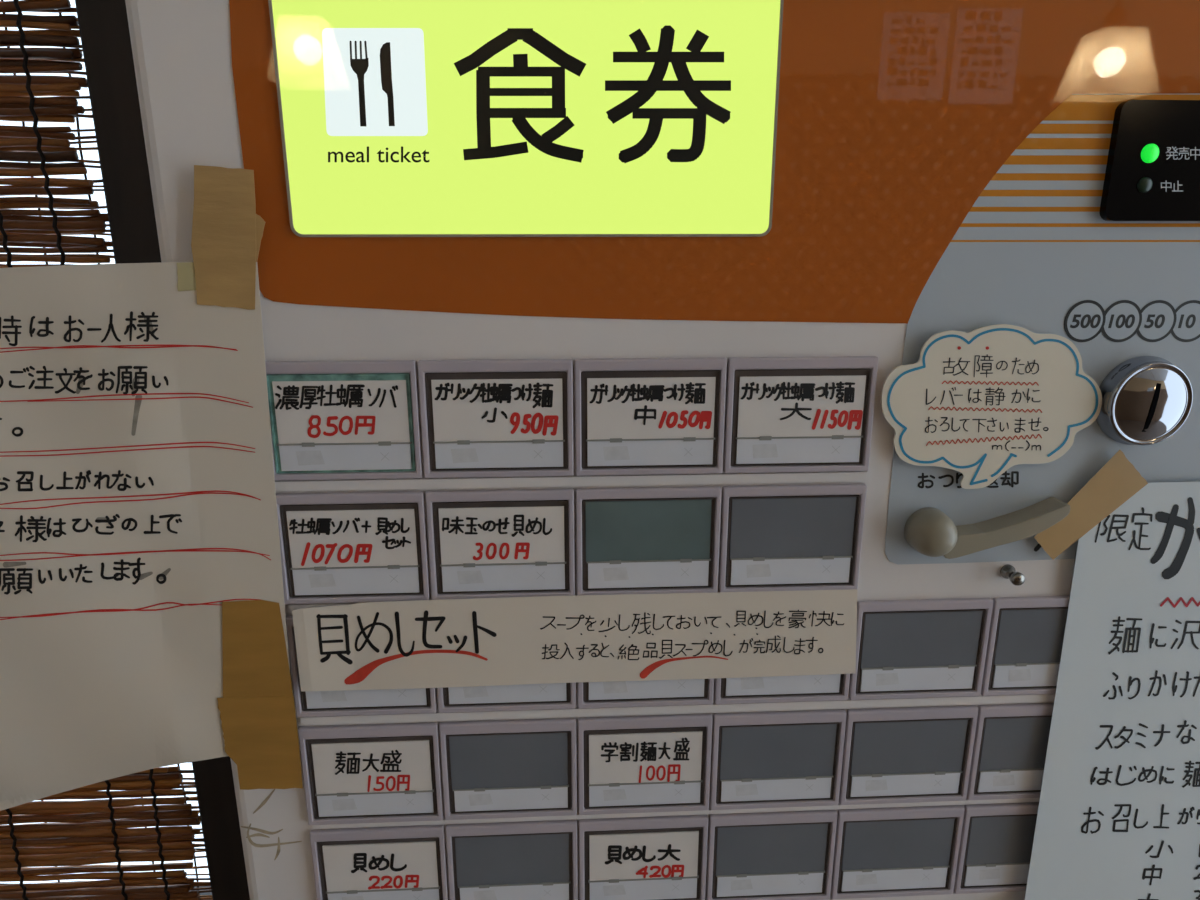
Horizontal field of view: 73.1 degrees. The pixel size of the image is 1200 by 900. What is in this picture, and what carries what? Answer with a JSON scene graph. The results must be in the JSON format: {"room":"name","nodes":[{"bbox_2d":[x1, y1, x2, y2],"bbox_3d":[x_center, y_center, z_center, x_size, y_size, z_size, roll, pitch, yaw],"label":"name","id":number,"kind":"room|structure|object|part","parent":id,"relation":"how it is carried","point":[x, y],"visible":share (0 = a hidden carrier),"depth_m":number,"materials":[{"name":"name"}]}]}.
{"room":"ramen restaurant","nodes":[
{"label":"ramen restaurant","id":0,"kind":"room"},
{"bbox_3d":[0.388,1.471,-0.088,3.850,0.100,2.400,-1,15,-3],"label":"floor","id":1,"kind":"structure","parent":0,"visible":0},
{"bbox_2d":[125,0,1199,899],"bbox_3d":[0.081,0.460,0.555,0.498,1.516,0.225,-1,15,-3],"label":"vending machine","id":2,"kind":"object","parent":1,"relation":"on","point":[557,297],"visible":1,"depth_m":0.32,"materials":[{"name":"white metal"}]},
{"bbox_2d":[0,262,289,810],"bbox_3d":[-0.224,0.053,0.322,0.199,0.250,0.012,-1,15,-3],"label":"notice","id":3,"kind":"object","parent":2,"relation":"attached to","point":[138,492],"visible":1,"depth_m":0.32,"materials":[{"name":"paper"}]},
{"bbox_2d":[177,262,195,290],"bbox_3d":[-0.149,-0.063,0.294,0.009,0.010,0.001,-1,15,-3],"label":"packing tape","id":4,"kind":"object","parent":3,"relation":"attached to","point":[186,277],"visible":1,"depth_m":0.29,"materials":[{"name":"beige plastic"}]},
{"bbox_2d":[191,165,255,309],"bbox_3d":[-0.135,-0.076,0.291,0.025,0.050,0.001,-1,15,-3],"label":"packing tape","id":5,"kind":"object","parent":3,"relation":"attached to","point":[223,239],"visible":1,"depth_m":0.29,"materials":[{"name":"beige plastic"}]},
{"bbox_2d":[222,600,292,697],"bbox_3d":[-0.143,0.086,0.334,0.030,0.052,0.001,-1,15,-3],"label":"tape","id":6,"kind":"object","parent":3,"relation":"attached to","point":[254,651],"visible":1,"depth_m":0.33,"materials":[{"name":"brown paper"}]},
{"bbox_2d":[217,696,302,789],"bbox_3d":[-0.144,0.125,0.345,0.032,0.045,0.001,-1,15,-3],"label":"tape","id":7,"kind":"object","parent":3,"relation":"attached to","point":[260,735],"visible":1,"depth_m":0.34,"materials":[{"name":"brown paper"}]},
{"bbox_2d":[256,214,264,261],"bbox_3d":[-0.123,-0.076,0.292,0.006,0.017,0.001,-1,15,-3],"label":"packing tape","id":8,"kind":"object","parent":3,"relation":"attached to","point":[260,223],"visible":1,"depth_m":0.29,"materials":[{"name":"beige plastic"}]},
{"bbox_2d":[296,450,324,465],"bbox_3d":[-0.113,0.003,0.317,0.011,0.006,0.001,-1,15,-3],"label":"print","id":9,"kind":"object","parent":2,"relation":"on","point":[303,457],"depth_m":0.32},
{"bbox_2d":[308,574,335,587],"bbox_3d":[-0.113,0.053,0.330,0.011,0.006,0.001,-1,15,-3],"label":"print","id":10,"kind":"object","parent":2,"relation":"on","point":[314,580],"depth_m":0.33},
{"bbox_2d":[320,690,346,701],"bbox_3d":[-0.113,0.104,0.344,0.011,0.006,0.001,-1,15,-3],"label":"print","id":11,"kind":"object","parent":2,"relation":"on","point":[325,696],"depth_m":0.34},
{"bbox_2d":[332,799,356,810],"bbox_3d":[-0.113,0.157,0.358,0.011,0.006,0.001,-1,15,-3],"label":"print","id":12,"kind":"object","parent":2,"relation":"on","point":[337,804],"depth_m":0.36},
{"bbox_2d":[342,896,363,899],"bbox_3d":[-0.113,0.207,0.372,0.011,0.006,0.001,-1,15,-3],"label":"print","id":13,"kind":"object","parent":2,"relation":"on","point":[343,897],"depth_m":0.37},
{"bbox_2d":[451,448,478,462],"bbox_3d":[-0.053,0.002,0.320,0.011,0.006,0.001,-1,15,-3],"label":"print","id":14,"kind":"object","parent":2,"relation":"on","point":[458,455],"depth_m":0.32},
{"bbox_2d":[457,570,483,583],"bbox_3d":[-0.053,0.052,0.333,0.011,0.006,0.001,-1,15,-3],"label":"print","id":15,"kind":"object","parent":2,"relation":"on","point":[463,576],"depth_m":0.33},
{"bbox_2d":[463,686,487,697],"bbox_3d":[-0.053,0.103,0.347,0.011,0.006,0.001,-1,15,-3],"label":"print","id":16,"kind":"object","parent":2,"relation":"on","point":[473,691],"depth_m":0.35},
{"bbox_2d":[468,794,492,805],"bbox_3d":[-0.053,0.156,0.361,0.011,0.006,0.001,-1,15,-3],"label":"print","id":17,"kind":"object","parent":2,"relation":"on","point":[473,799],"depth_m":0.36},
{"bbox_2d":[473,890,496,899],"bbox_3d":[-0.053,0.206,0.375,0.011,0.006,0.001,-1,15,-3],"label":"print","id":18,"kind":"object","parent":2,"relation":"on","point":[477,894],"depth_m":0.37},
{"bbox_3d":[-0.040,0.137,0.357,0.052,0.027,0.001,-1,15,-3],"label":"blank panel","id":19,"kind":"part","parent":2,"relation":"part of","materials":[{"name":"grey plastic"}]},
{"bbox_3d":[-0.040,0.188,0.371,0.052,0.027,0.001,-1,15,-3],"label":"blank panel","id":20,"kind":"part","parent":2,"relation":"part of","materials":[{"name":"grey plastic"}]},
{"bbox_3d":[-0.024,-0.141,0.284,0.175,0.127,0.002,-1,15,-3],"label":"sign panel","id":21,"kind":"part","parent":2,"relation":"part of","materials":[{"name":"green"}]},
{"bbox_3d":[-0.009,0.013,0.326,0.238,0.004,0.002,-1,15,-3],"label":"rail","id":22,"kind":"part","parent":2,"relation":"part of","materials":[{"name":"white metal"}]},
{"bbox_3d":[-0.009,0.064,0.340,0.238,0.004,0.002,-1,15,-3],"label":"rail","id":23,"kind":"part","parent":2,"relation":"part of","materials":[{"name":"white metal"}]},
{"bbox_2d":[292,589,856,690],"bbox_3d":[-0.007,0.080,0.342,0.237,0.041,0.001,-1,15,-3],"label":"label strip","id":24,"kind":"object","parent":2,"relation":"attached to","point":[416,644],"visible":1,"depth_m":0.34,"materials":[{"name":"beige paper"}]},
{"bbox_2d":[603,885,625,895],"bbox_3d":[0.007,0.206,0.378,0.011,0.006,0.001,-1,15,-3],"label":"print","id":25,"kind":"object","parent":2,"relation":"on","point":[608,890],"depth_m":0.38},
{"bbox_2d":[603,789,626,800],"bbox_3d":[0.007,0.155,0.364,0.011,0.006,0.001,-1,15,-3],"label":"print","id":26,"kind":"object","parent":2,"relation":"on","point":[608,794],"depth_m":0.36},
{"bbox_2d":[603,681,627,693],"bbox_3d":[0.007,0.103,0.350,0.011,0.006,0.001,-1,15,-3],"label":"print","id":27,"kind":"object","parent":2,"relation":"on","point":[615,687],"depth_m":0.35},
{"bbox_2d":[603,567,628,580],"bbox_3d":[0.007,0.051,0.336,0.011,0.006,0.001,-1,15,-3],"label":"print","id":28,"kind":"object","parent":2,"relation":"on","point":[609,573],"depth_m":0.34},
{"bbox_2d":[603,446,629,460],"bbox_3d":[0.007,0.001,0.323,0.011,0.006,0.001,-1,15,-3],"label":"print","id":29,"kind":"object","parent":2,"relation":"on","point":[610,453],"depth_m":0.32},
{"bbox_3d":[0.020,0.033,0.333,0.052,0.026,0.001,-1,15,-3],"label":"blank panel","id":30,"kind":"part","parent":2,"relation":"part of","materials":[{"name":"plastic"}]},
{"bbox_3d":[0.096,0.165,0.373,0.448,0.002,0.002,-1,15,-3],"label":"rail","id":31,"kind":"part","parent":2,"relation":"part of","materials":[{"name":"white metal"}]},
{"bbox_3d":[0.096,0.113,0.359,0.448,0.004,0.002,-1,15,-3],"label":"rail","id":32,"kind":"part","parent":2,"relation":"part of","materials":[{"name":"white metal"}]},
{"bbox_3d":[0.065,-0.123,0.295,0.385,0.153,0.001,-1,15,-3],"label":"orange panel","id":33,"kind":"part","parent":2,"relation":"part of","materials":[{"name":"orange plastic"}]},
{"bbox_2d":[731,879,752,890],"bbox_3d":[0.067,0.205,0.381,0.011,0.006,0.001,-1,15,-3],"label":"print","id":34,"kind":"object","parent":2,"relation":"on","point":[736,884],"depth_m":0.38},
{"bbox_2d":[735,784,757,795],"bbox_3d":[0.067,0.154,0.368,0.011,0.006,0.001,-1,15,-3],"label":"print","id":35,"kind":"object","parent":2,"relation":"on","point":[740,789],"depth_m":0.37},
{"bbox_2d":[741,677,764,689],"bbox_3d":[0.067,0.102,0.353,0.011,0.006,0.001,-1,15,-3],"label":"print","id":36,"kind":"object","parent":2,"relation":"on","point":[747,683],"depth_m":0.35},
{"bbox_2d":[746,564,770,577],"bbox_3d":[0.067,0.051,0.340,0.011,0.006,0.001,-1,15,-3],"label":"print","id":37,"kind":"object","parent":2,"relation":"on","point":[752,570],"depth_m":0.34},
{"bbox_2d":[752,444,777,458],"bbox_3d":[0.067,0.001,0.326,0.011,0.006,0.001,-1,15,-3],"label":"print","id":38,"kind":"object","parent":2,"relation":"on","point":[759,451],"depth_m":0.33},
{"bbox_3d":[0.080,0.186,0.377,0.052,0.027,0.001,-1,15,-3],"label":"blank panel","id":39,"kind":"part","parent":2,"relation":"part of","materials":[{"name":"grey plastic"}]},
{"bbox_3d":[0.080,0.136,0.364,0.052,0.027,0.001,-1,15,-3],"label":"blank panel","id":40,"kind":"part","parent":2,"relation":"part of","materials":[{"name":"grey plastic"}]},
{"bbox_3d":[0.080,0.032,0.336,0.052,0.026,0.001,-1,15,-3],"label":"blank panel","id":41,"kind":"part","parent":2,"relation":"part of","materials":[{"name":"grey plastic"}]},
{"bbox_2d":[856,874,876,884],"bbox_3d":[0.127,0.204,0.384,0.011,0.006,0.001,-1,15,-3],"label":"print","id":42,"kind":"object","parent":2,"relation":"on","point":[861,879],"depth_m":0.38},
{"bbox_2d":[865,779,887,790],"bbox_3d":[0.127,0.153,0.371,0.011,0.006,0.001,-1,15,-3],"label":"print","id":43,"kind":"object","parent":2,"relation":"on","point":[870,784],"depth_m":0.37},
{"bbox_2d":[876,673,898,685],"bbox_3d":[0.127,0.101,0.356,0.011,0.006,0.001,-1,15,-3],"label":"print","id":44,"kind":"object","parent":2,"relation":"on","point":[882,679],"depth_m":0.36},
{"bbox_3d":[0.140,0.185,0.381,0.052,0.027,0.001,-1,15,-3],"label":"blank panel","id":45,"kind":"part","parent":2,"relation":"part of","materials":[{"name":"grey plastic"}]},
{"bbox_3d":[0.140,0.135,0.367,0.052,0.027,0.001,-1,15,-3],"label":"blank panel","id":46,"kind":"part","parent":2,"relation":"part of","materials":[{"name":"grey plastic"}]},
{"bbox_3d":[0.140,0.083,0.353,0.052,0.026,0.001,-1,15,-3],"label":"blank panel","id":47,"kind":"part","parent":2,"relation":"part of","materials":[{"name":"grey plastic"}]},
{"bbox_3d":[0.096,0.215,0.387,0.448,0.002,0.002,-1,15,-3],"label":"rail","id":48,"kind":"part","parent":2,"relation":"part of","materials":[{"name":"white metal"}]},
{"bbox_2d":[979,869,999,879],"bbox_3d":[0.186,0.203,0.387,0.011,0.006,0.001,-1,15,-3],"label":"print","id":49,"kind":"object","parent":2,"relation":"on","point":[984,874],"depth_m":0.39},
{"bbox_2d":[881,324,1101,488],"bbox_3d":[0.157,-0.017,0.326,0.091,0.067,0.004,-1,15,-3],"label":"sign","id":50,"kind":"object","parent":2,"relation":"attached to","point":[981,403],"visible":1,"depth_m":0.32,"materials":[{"name":"beige paper"}]},
{"bbox_3d":[0.200,0.184,0.384,0.052,0.027,0.001,-1,15,-3],"label":"blank panel","id":51,"kind":"part","parent":2,"relation":"part of","materials":[{"name":"grey plastic"}]},
{"bbox_2d":[993,775,1014,786],"bbox_3d":[0.186,0.153,0.374,0.011,0.006,0.001,-1,15,-3],"label":"print","id":52,"kind":"object","parent":2,"relation":"on","point":[998,780],"depth_m":0.37},
{"bbox_3d":[0.165,0.032,0.336,0.052,0.023,0.011,-1,15,-3],"label":"return lever","id":53,"kind":"part","parent":2,"relation":"part of","materials":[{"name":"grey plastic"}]},
{"bbox_3d":[0.175,0.053,0.343,0.006,0.006,0.010,-1,15,-3],"label":"lock knob","id":54,"kind":"part","parent":2,"relation":"part of","materials":[{"name":"silver metal"}]},
{"bbox_3d":[0.200,0.134,0.370,0.052,0.027,0.001,-1,15,-3],"label":"blank panel","id":55,"kind":"part","parent":2,"relation":"part of","materials":[{"name":"grey plastic"}]},
{"bbox_2d":[1009,669,1030,681],"bbox_3d":[0.186,0.100,0.359,0.011,0.006,0.001,-1,15,-3],"label":"print","id":56,"kind":"object","parent":2,"relation":"on","point":[1015,675],"depth_m":0.36},
{"bbox_3d":[0.200,0.082,0.356,0.052,0.026,0.001,-1,15,-3],"label":"blank panel","id":57,"kind":"part","parent":2,"relation":"part of","materials":[{"name":"grey plastic"}]},
{"bbox_3d":[0.210,-0.043,0.324,0.181,0.186,0.001,-1,15,-3],"label":"coin panel","id":58,"kind":"part","parent":2,"relation":"part of","materials":[{"name":"grey metal"}]},
{"bbox_2d":[1025,482,1199,899],"bbox_3d":[0.285,0.139,0.372,0.166,0.261,0.004,-1,15,-3],"label":"notice","id":59,"kind":"object","parent":2,"relation":"attached to","point":[1118,815],"visible":1,"depth_m":0.36,"materials":[{"name":"paper"}]},
{"bbox_2d":[1034,450,1147,559],"bbox_3d":[0.205,0.023,0.337,0.045,0.048,0.001,-1,15,-3],"label":"tape","id":60,"kind":"object","parent":59,"relation":"attached to","point":[1118,480],"visible":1,"depth_m":0.34,"materials":[{"name":"beige paper"}]},
{"bbox_2d":[1137,177,1152,192],"bbox_3d":[0.205,-0.100,0.304,0.006,0.006,0.001,-1,15,-3],"label":"lamp","id":61,"kind":"object","parent":2,"relation":"on","point":[1144,184],"depth_m":0.30,"materials":[{"name":"grey plastic"}]},
{"bbox_3d":[0.233,-0.109,0.306,0.085,0.043,0.004,-1,15,-3],"label":"status panel","id":62,"kind":"part","parent":2,"relation":"part of","materials":[{"name":"black plastic"}]},
{"bbox_2d":[1141,144,1158,162],"bbox_3d":[0.205,-0.110,0.301,0.007,0.007,0.001,-1,15,-3],"label":"lamp","id":63,"kind":"object","parent":2,"relation":"on","point":[1149,152],"depth_m":0.30,"materials":[{"name":"green plastic"}]},
{"bbox_3d":[0.376,-0.060,0.689,3.750,2.450,0.100,-1,15,-3],"label":"wall","id":64,"kind":"structure","parent":0,"visible":0},
{"bbox_2d":[75,0,249,899],"bbox_3d":[-0.887,-0.180,0.562,1.219,1.450,0.147,-1,15,-3],"label":"window","id":65,"kind":"structure","parent":64,"relation":"in","point":[103,24],"depth_m":0.52,"materials":[{"name":"brown wood"}]},
{"bbox_2d":[0,0,212,899],"bbox_3d":[-0.884,-0.176,0.502,1.129,1.336,0.020,-1,15,-3],"label":"bamboo blind","id":66,"kind":"object","parent":65,"relation":"attached to","point":[78,835],"visible":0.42,"depth_m":0.55,"materials":[{"name":"brown wood"}]},
{"bbox_3d":[-0.469,-0.174,0.517,0.007,1.321,0.004,-1,15,-3],"label":"cord","id":67,"kind":"part","parent":66,"relation":"part of","materials":[{"name":"black plastic"}]},
{"bbox_3d":[-0.390,-0.175,0.521,0.008,1.321,0.004,-1,15,-3],"label":"cord","id":68,"kind":"part","parent":66,"relation":"part of","materials":[{"name":"fabric"}]},
{"bbox_3d":[-0.341,-0.199,0.532,0.003,1.280,0.001,-1,15,-3],"label":"cord","id":69,"kind":"part","parent":66,"relation":"part of","materials":[{"name":"fabric"}]},
{"bbox_3d":[-0.890,0.490,0.765,1.134,0.050,0.105,-1,15,-3],"label":"sill","id":70,"kind":"part","parent":65,"relation":"part of","materials":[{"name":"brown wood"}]}
]}

